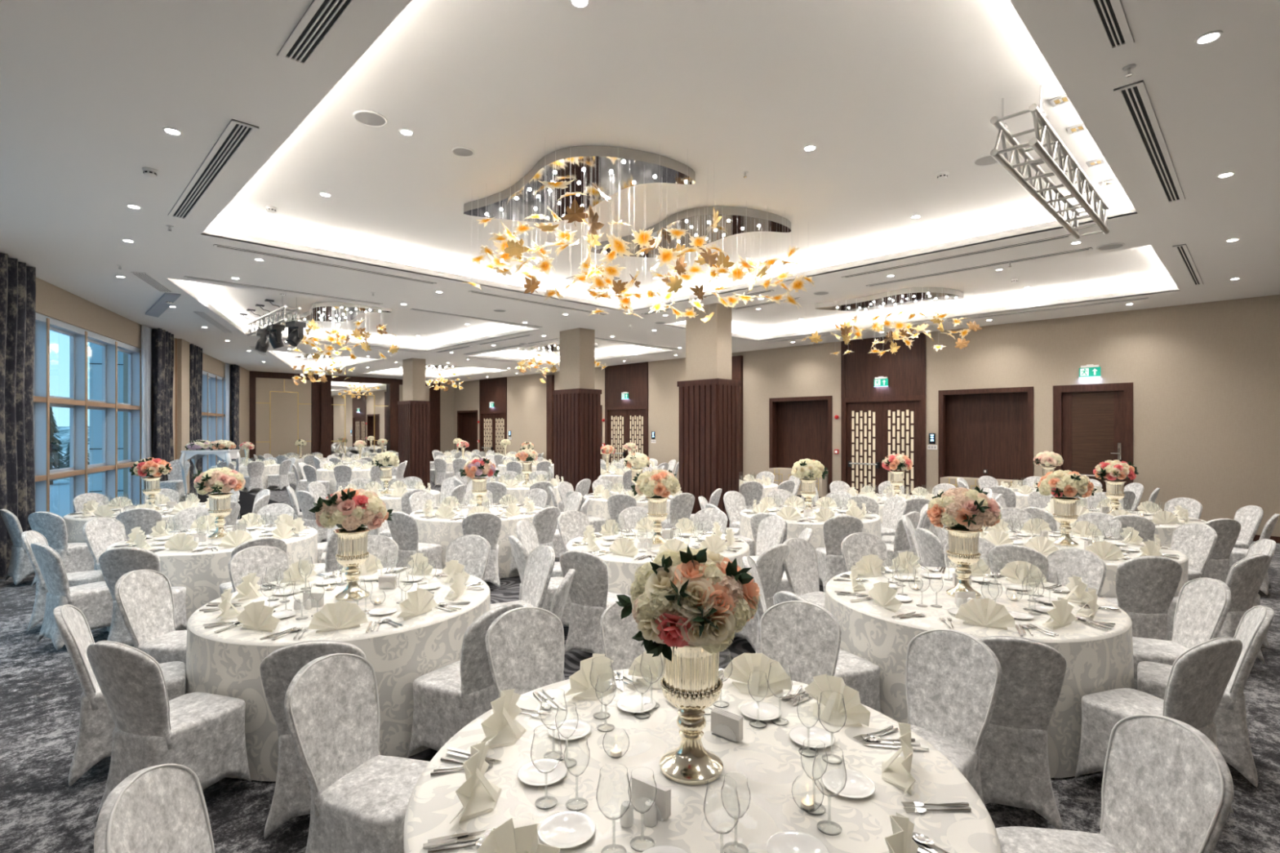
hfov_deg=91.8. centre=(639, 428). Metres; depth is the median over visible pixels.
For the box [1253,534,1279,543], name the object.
baseboard
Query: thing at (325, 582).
plate
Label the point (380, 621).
spoon
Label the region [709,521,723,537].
napkin
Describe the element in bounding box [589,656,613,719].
wine glass
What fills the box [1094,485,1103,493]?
napkin
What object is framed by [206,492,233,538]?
urn
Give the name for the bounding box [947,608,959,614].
plate
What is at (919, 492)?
napkin
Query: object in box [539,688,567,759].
wine glass
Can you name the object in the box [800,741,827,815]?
wine glass
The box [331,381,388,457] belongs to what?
wall mirror
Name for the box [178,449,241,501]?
table
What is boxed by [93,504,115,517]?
napkin
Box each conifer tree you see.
[49,406,69,484]
[63,439,89,466]
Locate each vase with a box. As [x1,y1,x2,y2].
[244,448,249,465]
[297,445,302,458]
[358,446,362,458]
[380,444,384,452]
[461,447,465,457]
[503,444,507,457]
[604,453,610,473]
[659,644,723,785]
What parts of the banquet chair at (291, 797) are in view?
seat, backrest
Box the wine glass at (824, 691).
[817,690,846,764]
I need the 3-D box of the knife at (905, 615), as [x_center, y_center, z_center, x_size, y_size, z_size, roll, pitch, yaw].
[1.655,1.144,3.791,0.190,0.007,0.016,0,0,-21]
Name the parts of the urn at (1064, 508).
knop stem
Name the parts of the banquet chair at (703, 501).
backrest, seat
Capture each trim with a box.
[174,337,177,459]
[249,370,439,461]
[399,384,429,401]
[546,374,554,463]
[600,404,602,459]
[731,355,742,480]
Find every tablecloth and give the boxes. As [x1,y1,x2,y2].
[62,502,206,542]
[106,524,317,631]
[185,567,490,781]
[210,463,279,491]
[293,457,327,479]
[316,466,371,496]
[341,459,356,465]
[360,488,440,512]
[403,668,1001,852]
[409,503,543,578]
[434,460,471,485]
[443,453,454,458]
[497,463,553,480]
[506,480,561,506]
[565,528,749,637]
[583,490,672,520]
[601,471,624,485]
[738,480,777,501]
[740,505,881,585]
[824,566,1134,777]
[857,493,933,533]
[978,529,1188,597]
[1008,487,1088,509]
[1042,507,1205,548]
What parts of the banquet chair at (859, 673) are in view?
backrest, seat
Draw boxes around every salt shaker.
[194,536,199,542]
[304,599,311,609]
[643,800,657,826]
[644,542,648,548]
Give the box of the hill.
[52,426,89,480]
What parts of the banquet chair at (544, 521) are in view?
seat, backrest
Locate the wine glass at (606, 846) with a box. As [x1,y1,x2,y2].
[595,763,631,852]
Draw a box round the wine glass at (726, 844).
[720,772,751,849]
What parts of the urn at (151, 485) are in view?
knop stem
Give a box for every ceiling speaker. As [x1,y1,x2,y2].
[352,110,387,127]
[451,146,474,157]
[493,309,506,312]
[654,321,666,324]
[813,291,829,295]
[972,154,1004,166]
[1096,243,1124,250]
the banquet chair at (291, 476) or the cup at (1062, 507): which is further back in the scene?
the banquet chair at (291, 476)
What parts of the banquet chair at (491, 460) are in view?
backrest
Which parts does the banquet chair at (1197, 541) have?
seat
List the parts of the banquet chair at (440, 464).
backrest, seat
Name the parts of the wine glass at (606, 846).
stem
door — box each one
[457,409,477,452]
[479,377,506,456]
[604,361,648,464]
[768,395,832,493]
[840,332,925,494]
[938,386,1033,484]
[1053,382,1133,492]
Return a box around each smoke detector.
[142,167,158,177]
[265,205,276,213]
[936,171,948,180]
[1011,278,1018,283]
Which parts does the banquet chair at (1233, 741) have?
seat, backrest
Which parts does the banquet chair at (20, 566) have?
backrest, seat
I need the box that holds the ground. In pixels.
[49,480,89,517]
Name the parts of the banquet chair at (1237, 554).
seat, backrest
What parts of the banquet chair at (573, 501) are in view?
backrest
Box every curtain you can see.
[0,252,35,579]
[141,324,151,504]
[151,328,173,481]
[189,343,202,493]
[224,363,229,449]
[230,364,239,462]
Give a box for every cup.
[142,478,160,490]
[208,495,231,511]
[336,529,368,558]
[380,468,391,477]
[471,479,486,491]
[522,462,531,471]
[631,469,642,479]
[647,498,666,515]
[663,646,719,695]
[800,480,815,493]
[890,471,903,482]
[947,528,979,556]
[1041,467,1054,475]
[1053,498,1077,516]
[1105,481,1124,494]
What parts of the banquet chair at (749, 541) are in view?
backrest, seat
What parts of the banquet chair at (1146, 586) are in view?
seat, backrest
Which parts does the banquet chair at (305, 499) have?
backrest, seat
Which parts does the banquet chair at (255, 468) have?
seat, backrest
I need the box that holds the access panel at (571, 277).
[565,275,619,284]
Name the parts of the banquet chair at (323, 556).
seat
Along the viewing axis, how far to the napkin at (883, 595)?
3.97 m
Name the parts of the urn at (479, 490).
knop stem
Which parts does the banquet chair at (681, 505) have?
seat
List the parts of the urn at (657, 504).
knop stem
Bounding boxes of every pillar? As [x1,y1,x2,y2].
[397,358,431,488]
[552,328,601,493]
[676,302,740,527]
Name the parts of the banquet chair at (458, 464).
backrest, seat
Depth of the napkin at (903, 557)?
4.98 m
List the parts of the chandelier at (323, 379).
glass, ceiling plate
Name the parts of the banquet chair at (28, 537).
backrest, seat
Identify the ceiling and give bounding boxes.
[0,0,1279,382]
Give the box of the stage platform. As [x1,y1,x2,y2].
[178,490,301,519]
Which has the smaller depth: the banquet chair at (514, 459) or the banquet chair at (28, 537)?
the banquet chair at (28, 537)
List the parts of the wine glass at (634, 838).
stem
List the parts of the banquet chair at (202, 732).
backrest, seat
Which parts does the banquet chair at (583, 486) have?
seat, backrest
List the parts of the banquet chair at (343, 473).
seat, backrest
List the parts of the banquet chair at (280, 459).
backrest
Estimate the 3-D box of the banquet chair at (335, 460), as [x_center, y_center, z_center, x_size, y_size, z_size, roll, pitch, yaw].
[-9.934,1.416,20.492,0.444,0.897,0.582,0,0,10]
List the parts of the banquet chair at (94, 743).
backrest, seat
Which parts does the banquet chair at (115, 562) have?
backrest, seat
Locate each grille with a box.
[355,112,385,125]
[453,148,472,156]
[814,292,828,294]
[974,155,997,165]
[1097,244,1123,249]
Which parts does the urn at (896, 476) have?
knop stem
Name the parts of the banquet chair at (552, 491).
backrest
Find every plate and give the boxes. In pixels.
[151,541,167,545]
[152,537,169,540]
[178,532,195,535]
[211,542,221,545]
[246,527,260,529]
[263,528,276,531]
[264,600,280,607]
[271,588,299,595]
[272,610,296,618]
[315,578,339,585]
[360,574,379,580]
[368,606,396,614]
[400,576,423,582]
[417,583,440,589]
[517,758,567,786]
[537,810,595,848]
[547,719,591,740]
[600,542,613,546]
[602,537,618,540]
[616,694,656,712]
[622,533,637,536]
[641,844,688,852]
[650,549,658,553]
[677,533,692,536]
[697,537,705,540]
[740,702,782,720]
[766,830,829,852]
[789,725,835,748]
[821,768,875,798]
[875,582,898,588]
[892,574,915,580]
[894,594,912,601]
[920,573,943,577]
[927,444,937,449]
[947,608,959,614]
[971,576,991,582]
[1004,584,1031,590]
[1008,610,1034,619]
[1013,533,1031,536]
[1013,541,1023,544]
[1031,604,1053,613]
[1035,596,1057,604]
[1048,533,1061,537]
[1080,537,1098,540]
[1109,542,1128,546]
[1119,547,1139,551]
[1138,512,1154,515]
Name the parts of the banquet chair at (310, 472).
backrest, seat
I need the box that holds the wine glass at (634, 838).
[627,766,657,852]
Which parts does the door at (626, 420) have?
overdoor panel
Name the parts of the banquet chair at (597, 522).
backrest, seat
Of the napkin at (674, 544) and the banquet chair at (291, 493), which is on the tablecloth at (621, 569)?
the napkin at (674, 544)
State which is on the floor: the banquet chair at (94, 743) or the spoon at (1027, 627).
the banquet chair at (94, 743)
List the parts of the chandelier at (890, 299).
glass, glass, glass, glass, glass, glass, glass, ceiling plate, glass, glass, glass, glass, glass, glass, glass, glass, glass, glass, glass, glass, glass, glass, glass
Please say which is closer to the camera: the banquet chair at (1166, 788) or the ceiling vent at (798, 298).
the banquet chair at (1166, 788)
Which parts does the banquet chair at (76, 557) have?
backrest, seat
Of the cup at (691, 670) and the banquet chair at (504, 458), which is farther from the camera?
the banquet chair at (504, 458)
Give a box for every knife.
[203,620,238,626]
[207,622,231,626]
[208,602,243,604]
[259,626,296,639]
[267,582,284,587]
[268,626,300,638]
[365,621,373,633]
[370,621,377,631]
[422,832,489,848]
[427,827,496,842]
[435,606,452,612]
[437,605,457,610]
[446,751,493,764]
[447,746,501,762]
[466,588,484,590]
[537,690,557,708]
[542,688,565,709]
[613,671,620,688]
[619,670,623,691]
[718,670,724,677]
[792,695,813,706]
[794,692,808,699]
[834,591,867,595]
[840,591,866,595]
[862,743,928,751]
[866,740,920,746]
[891,611,915,617]
[897,613,922,617]
[911,837,940,852]
[917,847,929,852]
[1015,624,1022,636]
[1018,624,1026,635]
[1075,619,1107,631]
[1076,619,1111,629]
[1078,604,1115,609]
[1084,605,1121,612]
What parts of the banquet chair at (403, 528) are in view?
backrest, seat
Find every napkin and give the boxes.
[80,500,99,512]
[82,502,92,515]
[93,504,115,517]
[106,496,133,508]
[124,526,146,544]
[133,503,158,511]
[133,532,152,549]
[145,493,170,505]
[148,520,172,537]
[164,533,198,550]
[171,500,198,513]
[185,493,199,503]
[190,515,216,530]
[204,497,209,508]
[215,588,241,620]
[217,529,253,548]
[230,461,236,466]
[231,573,263,601]
[235,600,279,631]
[238,512,265,527]
[240,459,248,464]
[262,460,271,465]
[271,523,294,539]
[274,513,295,528]
[279,560,317,585]
[292,453,300,457]
[292,517,306,533]
[306,600,368,632]
[327,464,336,470]
[341,554,383,575]
[345,457,351,462]
[345,483,356,490]
[346,464,354,470]
[351,461,361,466]
[353,455,361,460]
[360,463,370,469]
[364,481,382,489]
[365,488,381,497]
[389,480,407,489]
[390,487,408,497]
[396,587,438,620]
[407,552,433,575]
[413,481,425,489]
[418,484,425,489]
[422,499,434,511]
[423,502,432,515]
[426,483,431,492]
[435,505,455,518]
[440,496,460,507]
[441,560,470,584]
[444,452,452,455]
[444,572,467,600]
[445,457,452,462]
[449,741,502,823]
[467,505,491,515]
[469,495,490,505]
[476,817,559,852]
[480,688,526,748]
[497,475,506,483]
[498,494,518,505]
[503,479,518,487]
[504,503,520,516]
[514,474,525,481]
[521,496,531,508]
[524,499,535,512]
[525,479,539,486]
[531,460,538,466]
[535,474,546,481]
[549,478,558,486]
[555,475,559,483]
[563,653,616,699]
[581,524,597,542]
[585,531,599,551]
[592,487,599,497]
[595,484,604,493]
[599,519,619,535]
[600,468,607,475]
[601,488,611,498]
[608,465,617,471]
[608,537,638,556]
[610,483,624,492]
[613,468,623,475]
[622,466,629,471]
[623,490,639,500]
[627,650,664,688]
[634,516,653,532]
[656,538,687,555]
[675,517,696,533]
[699,534,727,552]
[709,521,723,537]
[723,653,792,697]
[724,528,735,546]
[738,479,744,487]
[742,474,755,481]
[751,499,756,511]
[752,503,769,514]
[753,478,764,485]
[760,497,777,508]
[761,475,765,483]
[764,476,771,485]
[777,506,800,519]
[784,495,805,506]
[804,674,871,726]
[813,507,835,521]
[815,496,836,508]
[845,499,858,511]
[845,506,865,519]
[846,487,857,494]
[848,489,856,496]
[849,565,866,591]
[855,554,886,577]
[858,485,875,494]
[861,502,866,515]
[866,492,878,501]
[867,581,902,612]
[881,722,915,794]
[883,485,902,494]
[884,812,919,852]
[888,551,920,573]
[896,493,911,500]
[911,486,929,497]
[924,493,934,500]
[949,558,991,576]
[954,597,1015,629]
[979,525,986,538]
[982,528,1013,546]
[984,519,1010,533]
[1000,560,1046,585]
[1009,480,1021,488]
[1017,484,1033,494]
[1021,518,1051,533]
[1024,536,1058,555]
[1031,480,1039,488]
[1042,596,1077,630]
[1045,502,1053,514]
[1062,575,1088,604]
[1069,520,1102,537]
[1076,497,1085,507]
[1076,506,1088,515]
[1076,586,1099,619]
[1085,540,1124,559]
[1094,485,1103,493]
[1096,498,1123,510]
[1106,509,1132,516]
[1119,526,1143,545]
[1136,539,1162,557]
[1137,501,1162,514]
[1151,510,1180,524]
[1154,533,1161,551]
[1173,505,1184,519]
[1179,508,1189,523]
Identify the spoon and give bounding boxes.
[113,544,136,547]
[204,621,239,628]
[205,604,235,606]
[271,627,300,640]
[376,619,384,631]
[427,837,485,852]
[438,603,461,609]
[440,757,490,766]
[533,691,551,709]
[609,678,615,689]
[780,690,806,699]
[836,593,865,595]
[840,575,863,580]
[862,735,915,741]
[899,613,924,619]
[912,832,949,852]
[1022,624,1033,636]
[1052,589,1070,591]
[1075,617,1106,626]
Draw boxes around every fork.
[199,604,237,611]
[203,604,241,613]
[213,622,239,632]
[214,623,244,633]
[293,627,302,639]
[297,627,307,639]
[379,618,398,627]
[384,617,403,626]
[430,763,493,775]
[433,759,495,771]
[437,602,469,604]
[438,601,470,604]
[466,582,483,586]
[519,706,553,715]
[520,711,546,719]
[613,675,638,689]
[616,671,644,687]
[786,685,802,704]
[793,691,806,703]
[833,579,861,582]
[836,578,865,582]
[849,596,871,600]
[849,598,873,602]
[853,724,893,740]
[859,727,897,743]
[901,801,968,807]
[903,806,971,813]
[939,617,951,629]
[946,617,954,629]
[1026,623,1058,635]
[1026,624,1054,636]
[1041,584,1057,588]
[1077,617,1115,625]
[1077,618,1114,626]
[1083,607,1119,609]
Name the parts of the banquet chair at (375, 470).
seat, backrest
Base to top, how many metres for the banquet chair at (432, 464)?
0.897 m
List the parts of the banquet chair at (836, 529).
seat, backrest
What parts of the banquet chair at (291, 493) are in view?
backrest, seat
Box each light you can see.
[121,239,134,242]
[126,204,141,208]
[162,127,182,135]
[253,257,264,261]
[254,327,269,352]
[266,322,284,349]
[285,318,306,346]
[319,192,331,196]
[399,128,413,135]
[569,0,590,8]
[803,145,817,151]
[910,214,920,218]
[1048,93,1070,106]
[1066,123,1087,134]
[1070,240,1082,244]
[1085,157,1105,167]
[1097,178,1115,186]
[1194,30,1222,44]
[1216,171,1235,177]
[1226,238,1239,241]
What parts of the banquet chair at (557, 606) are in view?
backrest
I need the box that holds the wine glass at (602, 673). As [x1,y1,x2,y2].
[595,673,616,732]
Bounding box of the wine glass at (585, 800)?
[564,735,590,811]
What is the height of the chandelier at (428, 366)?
1.052 m
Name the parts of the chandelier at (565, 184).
glass, glass, glass, glass, glass, glass, glass, glass, glass, glass, glass, glass, glass, glass, glass, glass, glass, glass, glass, glass, glass, glass, glass, glass, glass, glass, glass, glass, glass, glass, glass, glass, glass, glass, glass, glass, glass, ceiling plate, glass, glass, glass, glass, glass, glass, glass, glass, glass, glass, glass, glass, glass, glass, glass, glass, glass, glass, glass, glass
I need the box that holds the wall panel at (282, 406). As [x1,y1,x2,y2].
[255,377,311,457]
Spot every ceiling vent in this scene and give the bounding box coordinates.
[129,271,173,293]
[168,119,258,220]
[183,275,382,305]
[193,311,232,333]
[213,244,436,284]
[248,346,268,355]
[276,0,361,68]
[282,339,416,352]
[410,308,542,327]
[435,346,471,352]
[465,337,559,355]
[466,357,549,365]
[468,290,607,315]
[477,334,532,345]
[594,337,680,350]
[641,308,671,315]
[732,297,801,310]
[735,289,773,297]
[765,324,919,342]
[841,234,1072,278]
[866,247,1092,287]
[947,297,1149,321]
[1083,0,1133,53]
[1113,80,1185,204]
[1172,244,1203,285]
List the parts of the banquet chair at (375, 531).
backrest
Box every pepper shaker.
[293,598,301,609]
[619,800,633,827]
[637,542,641,548]
[956,597,963,608]
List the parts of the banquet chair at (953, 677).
seat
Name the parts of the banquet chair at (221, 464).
backrest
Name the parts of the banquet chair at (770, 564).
seat, backrest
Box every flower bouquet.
[128,457,172,477]
[184,440,210,450]
[191,466,245,494]
[208,439,236,450]
[238,441,254,449]
[293,439,306,445]
[308,487,392,530]
[353,440,366,447]
[372,451,399,468]
[377,438,387,444]
[452,438,462,444]
[457,440,469,447]
[459,457,499,478]
[500,439,511,444]
[515,448,538,461]
[520,441,533,449]
[600,444,615,454]
[615,544,760,661]
[622,442,636,450]
[623,452,650,468]
[630,469,680,497]
[791,458,828,479]
[881,453,912,470]
[926,485,1001,531]
[1032,450,1063,466]
[1035,469,1097,497]
[1093,459,1138,480]
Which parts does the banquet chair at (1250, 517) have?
seat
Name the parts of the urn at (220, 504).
knop stem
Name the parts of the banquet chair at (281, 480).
seat, backrest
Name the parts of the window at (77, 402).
sash, sash, sash, sash, sash, sash, sash, sash, sash, sash, sash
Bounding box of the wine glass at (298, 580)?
[293,580,311,619]
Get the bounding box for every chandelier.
[286,302,400,364]
[291,352,354,385]
[425,364,470,391]
[462,145,722,301]
[515,341,608,383]
[578,206,815,322]
[800,286,982,356]
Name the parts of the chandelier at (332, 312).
glass, glass, glass, glass, glass, glass, glass, glass, glass, glass, glass, glass, glass, ceiling plate, glass, glass, glass, glass, glass, glass, glass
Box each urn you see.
[141,476,162,510]
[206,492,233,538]
[333,526,371,600]
[379,466,393,493]
[470,477,488,506]
[520,462,533,484]
[630,468,644,496]
[645,495,669,544]
[799,478,817,514]
[889,470,905,496]
[944,525,982,598]
[1040,466,1056,476]
[1050,497,1079,546]
[1103,480,1126,513]
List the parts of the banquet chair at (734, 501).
seat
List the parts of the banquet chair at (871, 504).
backrest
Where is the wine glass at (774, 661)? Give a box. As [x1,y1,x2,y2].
[767,661,792,725]
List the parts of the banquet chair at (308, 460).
backrest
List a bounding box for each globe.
[321,579,337,591]
[369,591,385,604]
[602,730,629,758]
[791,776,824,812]
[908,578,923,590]
[1005,586,1022,601]
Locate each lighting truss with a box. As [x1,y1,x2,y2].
[247,296,301,336]
[990,84,1109,239]
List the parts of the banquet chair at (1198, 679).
seat, backrest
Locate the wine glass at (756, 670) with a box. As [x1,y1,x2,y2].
[747,670,768,728]
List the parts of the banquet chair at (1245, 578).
seat, backrest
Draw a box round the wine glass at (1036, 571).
[1026,570,1040,602]
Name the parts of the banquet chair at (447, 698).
seat, backrest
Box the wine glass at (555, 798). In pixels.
[530,726,561,809]
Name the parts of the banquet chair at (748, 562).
backrest, seat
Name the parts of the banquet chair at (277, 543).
seat, backrest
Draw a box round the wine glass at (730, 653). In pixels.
[714,653,732,707]
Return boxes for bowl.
[142,489,160,495]
[208,510,231,518]
[335,553,368,568]
[379,477,392,481]
[471,491,487,497]
[521,471,532,474]
[530,726,561,773]
[539,688,567,729]
[555,702,578,738]
[564,735,590,775]
[589,656,613,693]
[595,673,616,703]
[595,763,631,819]
[627,766,657,813]
[647,515,667,522]
[661,680,721,711]
[720,772,751,819]
[767,661,792,698]
[796,693,820,728]
[800,492,816,498]
[800,741,827,779]
[812,743,846,796]
[817,690,846,733]
[890,481,903,486]
[946,553,980,566]
[1053,515,1078,524]
[1105,493,1124,500]
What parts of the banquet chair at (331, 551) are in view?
seat, backrest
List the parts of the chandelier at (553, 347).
glass, ceiling plate, glass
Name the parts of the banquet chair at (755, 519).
backrest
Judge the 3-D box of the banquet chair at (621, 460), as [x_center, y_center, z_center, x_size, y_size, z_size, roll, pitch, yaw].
[-0.440,1.416,19.628,0.444,0.897,0.583,0,0,-8]
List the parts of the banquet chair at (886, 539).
seat, backrest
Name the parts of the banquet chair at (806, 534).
seat, backrest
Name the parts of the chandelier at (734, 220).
glass, glass, glass, glass, glass, glass, glass, glass, glass, glass, glass, glass, glass, glass, glass, glass, glass, glass, glass, glass, glass, ceiling plate, glass, glass, glass, glass, glass, glass, glass, glass, glass, glass, glass, glass, glass, glass, glass, glass, glass, glass, glass, glass, glass, glass, glass, glass, glass, glass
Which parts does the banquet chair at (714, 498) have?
seat, backrest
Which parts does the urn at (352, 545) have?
knop stem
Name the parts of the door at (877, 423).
overdoor panel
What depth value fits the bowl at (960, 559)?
4.20 m
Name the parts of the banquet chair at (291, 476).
seat, backrest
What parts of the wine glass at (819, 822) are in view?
stem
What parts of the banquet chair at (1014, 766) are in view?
seat, backrest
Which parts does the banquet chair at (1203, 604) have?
seat, backrest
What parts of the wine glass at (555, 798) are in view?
stem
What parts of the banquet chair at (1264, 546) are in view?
seat, backrest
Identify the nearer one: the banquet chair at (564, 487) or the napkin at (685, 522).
the napkin at (685, 522)
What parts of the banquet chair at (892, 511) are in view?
seat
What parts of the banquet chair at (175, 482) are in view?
seat, backrest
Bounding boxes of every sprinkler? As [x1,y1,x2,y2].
[165,225,173,231]
[742,170,748,177]
[1122,63,1136,76]
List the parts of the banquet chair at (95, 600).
backrest, seat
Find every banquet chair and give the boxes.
[0,508,35,585]
[21,530,105,631]
[27,511,94,586]
[31,542,113,650]
[53,604,185,786]
[72,493,109,512]
[82,516,126,570]
[86,640,251,823]
[93,763,214,852]
[98,546,186,644]
[114,568,186,686]
[115,507,162,539]
[144,488,179,504]
[160,459,190,501]
[173,506,209,530]
[214,488,239,502]
[217,462,239,490]
[219,537,287,596]
[224,501,239,525]
[228,545,288,591]
[235,488,270,524]
[244,461,264,492]
[252,493,270,514]
[257,455,265,461]
[257,502,294,524]
[259,640,366,839]
[262,453,272,458]
[262,457,277,463]
[266,459,291,489]
[275,455,293,472]
[284,653,429,852]
[285,452,295,457]
[286,485,303,520]
[288,457,296,472]
[288,458,302,485]
[291,463,307,497]
[296,490,327,542]
[298,462,306,479]
[301,454,315,479]
[302,465,330,494]
[307,481,327,503]
[313,457,319,469]
[313,528,342,573]
[317,525,338,563]
[319,460,333,468]
[320,524,370,563]
[326,454,337,460]
[328,457,341,465]
[333,465,351,492]
[348,477,371,489]
[350,453,363,460]
[356,459,368,466]
[360,457,372,466]
[367,534,398,568]
[369,466,386,488]
[370,527,392,538]
[378,500,391,537]
[382,462,405,488]
[386,511,442,569]
[391,460,407,479]
[393,467,397,475]
[400,476,422,488]
[401,488,427,515]
[407,602,523,757]
[408,491,435,512]
[430,462,435,469]
[430,469,435,483]
[431,449,439,459]
[433,458,453,486]
[434,452,443,457]
[435,455,446,460]
[440,477,457,502]
[445,534,490,580]
[449,484,466,504]
[452,458,467,486]
[453,479,466,504]
[454,452,466,458]
[459,454,471,460]
[462,480,472,504]
[462,511,501,587]
[464,488,493,504]
[472,453,481,458]
[476,451,485,457]
[484,454,494,459]
[484,606,564,697]
[486,451,496,455]
[486,481,506,503]
[487,457,497,475]
[487,475,500,482]
[490,545,555,609]
[493,454,502,468]
[496,456,506,470]
[500,471,518,480]
[505,457,516,462]
[506,461,521,474]
[508,506,560,575]
[508,535,570,626]
[515,520,563,577]
[523,488,547,508]
[529,470,549,480]
[529,481,553,507]
[536,461,551,473]
[537,457,543,462]
[548,466,553,478]
[548,485,563,513]
[549,568,574,680]
[552,497,590,559]
[555,492,582,529]
[557,510,589,552]
[558,478,591,511]
[558,481,573,511]
[559,550,629,654]
[565,490,605,533]
[591,478,613,491]
[600,462,608,471]
[600,595,654,670]
[607,493,636,529]
[611,462,625,471]
[618,457,625,463]
[618,506,648,529]
[622,469,635,490]
[640,464,652,473]
[649,458,657,466]
[657,462,668,471]
[661,493,694,528]
[667,459,675,473]
[674,462,678,477]
[689,488,721,521]
[693,508,727,533]
[697,496,740,535]
[705,503,753,555]
[723,490,746,535]
[734,543,789,651]
[739,481,763,508]
[742,555,767,653]
[749,515,785,565]
[750,512,787,571]
[755,471,774,483]
[760,600,841,684]
[766,488,793,505]
[773,591,880,712]
[777,480,795,493]
[777,527,812,592]
[782,537,825,608]
[788,475,800,495]
[810,497,815,505]
[813,487,818,502]
[815,515,863,592]
[826,490,852,507]
[829,480,849,492]
[840,532,887,572]
[848,495,882,527]
[878,480,904,493]
[880,496,906,537]
[881,503,928,544]
[884,511,919,566]
[901,497,930,530]
[901,515,924,566]
[905,629,1001,804]
[914,528,945,567]
[932,483,955,496]
[932,523,948,547]
[943,537,995,572]
[956,477,968,487]
[958,480,968,488]
[977,475,998,489]
[977,635,1066,829]
[982,488,992,497]
[984,493,1002,530]
[988,544,1048,582]
[989,493,1006,507]
[990,485,1016,507]
[995,714,1234,852]
[1000,507,1032,529]
[1022,475,1040,488]
[1022,506,1057,531]
[1027,490,1054,508]
[1046,547,1106,596]
[1074,512,1122,537]
[1075,636,1242,815]
[1087,492,1124,509]
[1088,479,1102,488]
[1101,555,1182,640]
[1111,515,1155,542]
[1122,490,1135,510]
[1124,482,1143,510]
[1132,577,1231,689]
[1137,605,1274,786]
[1148,487,1159,502]
[1164,497,1202,519]
[1167,553,1271,664]
[1170,523,1217,580]
[1187,538,1275,648]
[1202,518,1241,582]
[1228,513,1279,595]
[1233,505,1263,549]
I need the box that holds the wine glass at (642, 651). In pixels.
[640,650,662,709]
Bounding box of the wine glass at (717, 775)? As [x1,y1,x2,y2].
[702,774,740,852]
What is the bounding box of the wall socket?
[982,469,987,473]
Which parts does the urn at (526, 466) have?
knop stem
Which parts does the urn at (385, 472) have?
knop stem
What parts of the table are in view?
curved leg, curved leg, curved leg, curved leg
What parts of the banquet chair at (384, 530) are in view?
backrest, seat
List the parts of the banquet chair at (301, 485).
backrest, seat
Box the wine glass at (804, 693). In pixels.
[796,693,820,757]
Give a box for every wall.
[35,277,231,497]
[440,382,453,454]
[453,294,1279,537]
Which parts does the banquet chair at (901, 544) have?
seat, backrest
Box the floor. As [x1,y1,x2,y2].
[0,480,1279,852]
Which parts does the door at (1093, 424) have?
handle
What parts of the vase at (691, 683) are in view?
knop stem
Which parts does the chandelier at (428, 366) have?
ceiling plate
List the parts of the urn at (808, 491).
knop stem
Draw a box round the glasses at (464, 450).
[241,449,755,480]
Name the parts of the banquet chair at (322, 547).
seat, backrest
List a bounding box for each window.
[33,312,142,513]
[89,342,123,497]
[201,370,225,471]
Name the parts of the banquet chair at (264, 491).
backrest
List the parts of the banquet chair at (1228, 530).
seat, backrest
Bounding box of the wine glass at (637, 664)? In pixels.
[631,663,652,719]
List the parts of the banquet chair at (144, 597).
backrest, seat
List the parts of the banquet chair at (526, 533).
backrest, seat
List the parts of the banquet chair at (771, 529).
seat, backrest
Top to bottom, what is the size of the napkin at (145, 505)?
0.160 m
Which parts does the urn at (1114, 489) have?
knop stem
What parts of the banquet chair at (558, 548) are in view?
seat, backrest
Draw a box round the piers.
[173,337,249,493]
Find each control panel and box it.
[508,431,511,439]
[650,431,655,443]
[927,433,937,449]
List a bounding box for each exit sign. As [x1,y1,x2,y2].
[488,401,493,407]
[621,391,628,399]
[874,376,888,386]
[1079,364,1100,377]
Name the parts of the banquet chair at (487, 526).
backrest, seat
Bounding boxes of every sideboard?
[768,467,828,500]
[940,476,1023,489]
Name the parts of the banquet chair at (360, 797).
backrest, seat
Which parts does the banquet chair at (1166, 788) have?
seat, backrest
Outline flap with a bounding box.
[145,292,180,317]
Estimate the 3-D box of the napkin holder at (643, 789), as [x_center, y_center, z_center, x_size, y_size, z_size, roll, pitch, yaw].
[0.032,1.105,1.857,0.124,0.088,0.040,0,0,36]
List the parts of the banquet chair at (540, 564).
seat, backrest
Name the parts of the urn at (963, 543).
knop stem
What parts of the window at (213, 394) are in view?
sash, sash, sash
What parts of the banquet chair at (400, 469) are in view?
seat, backrest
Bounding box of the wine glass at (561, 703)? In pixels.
[555,702,578,768]
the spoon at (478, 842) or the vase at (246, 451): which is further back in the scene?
the vase at (246, 451)
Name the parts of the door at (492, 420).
overdoor panel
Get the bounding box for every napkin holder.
[124,506,135,511]
[166,501,177,507]
[191,533,206,542]
[232,524,246,531]
[302,592,324,607]
[378,575,396,589]
[481,502,489,508]
[631,775,671,822]
[639,537,652,547]
[662,529,673,538]
[711,706,742,742]
[803,509,813,515]
[886,491,893,497]
[952,573,971,586]
[955,591,975,604]
[1040,529,1048,539]
[1084,539,1092,550]
[1100,506,1109,513]
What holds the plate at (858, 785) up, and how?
on the tablecloth at (770, 759)
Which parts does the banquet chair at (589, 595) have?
backrest, seat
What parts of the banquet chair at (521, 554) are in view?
backrest, seat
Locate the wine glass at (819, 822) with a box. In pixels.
[812,743,846,835]
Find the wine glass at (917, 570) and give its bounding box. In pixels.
[913,569,929,607]

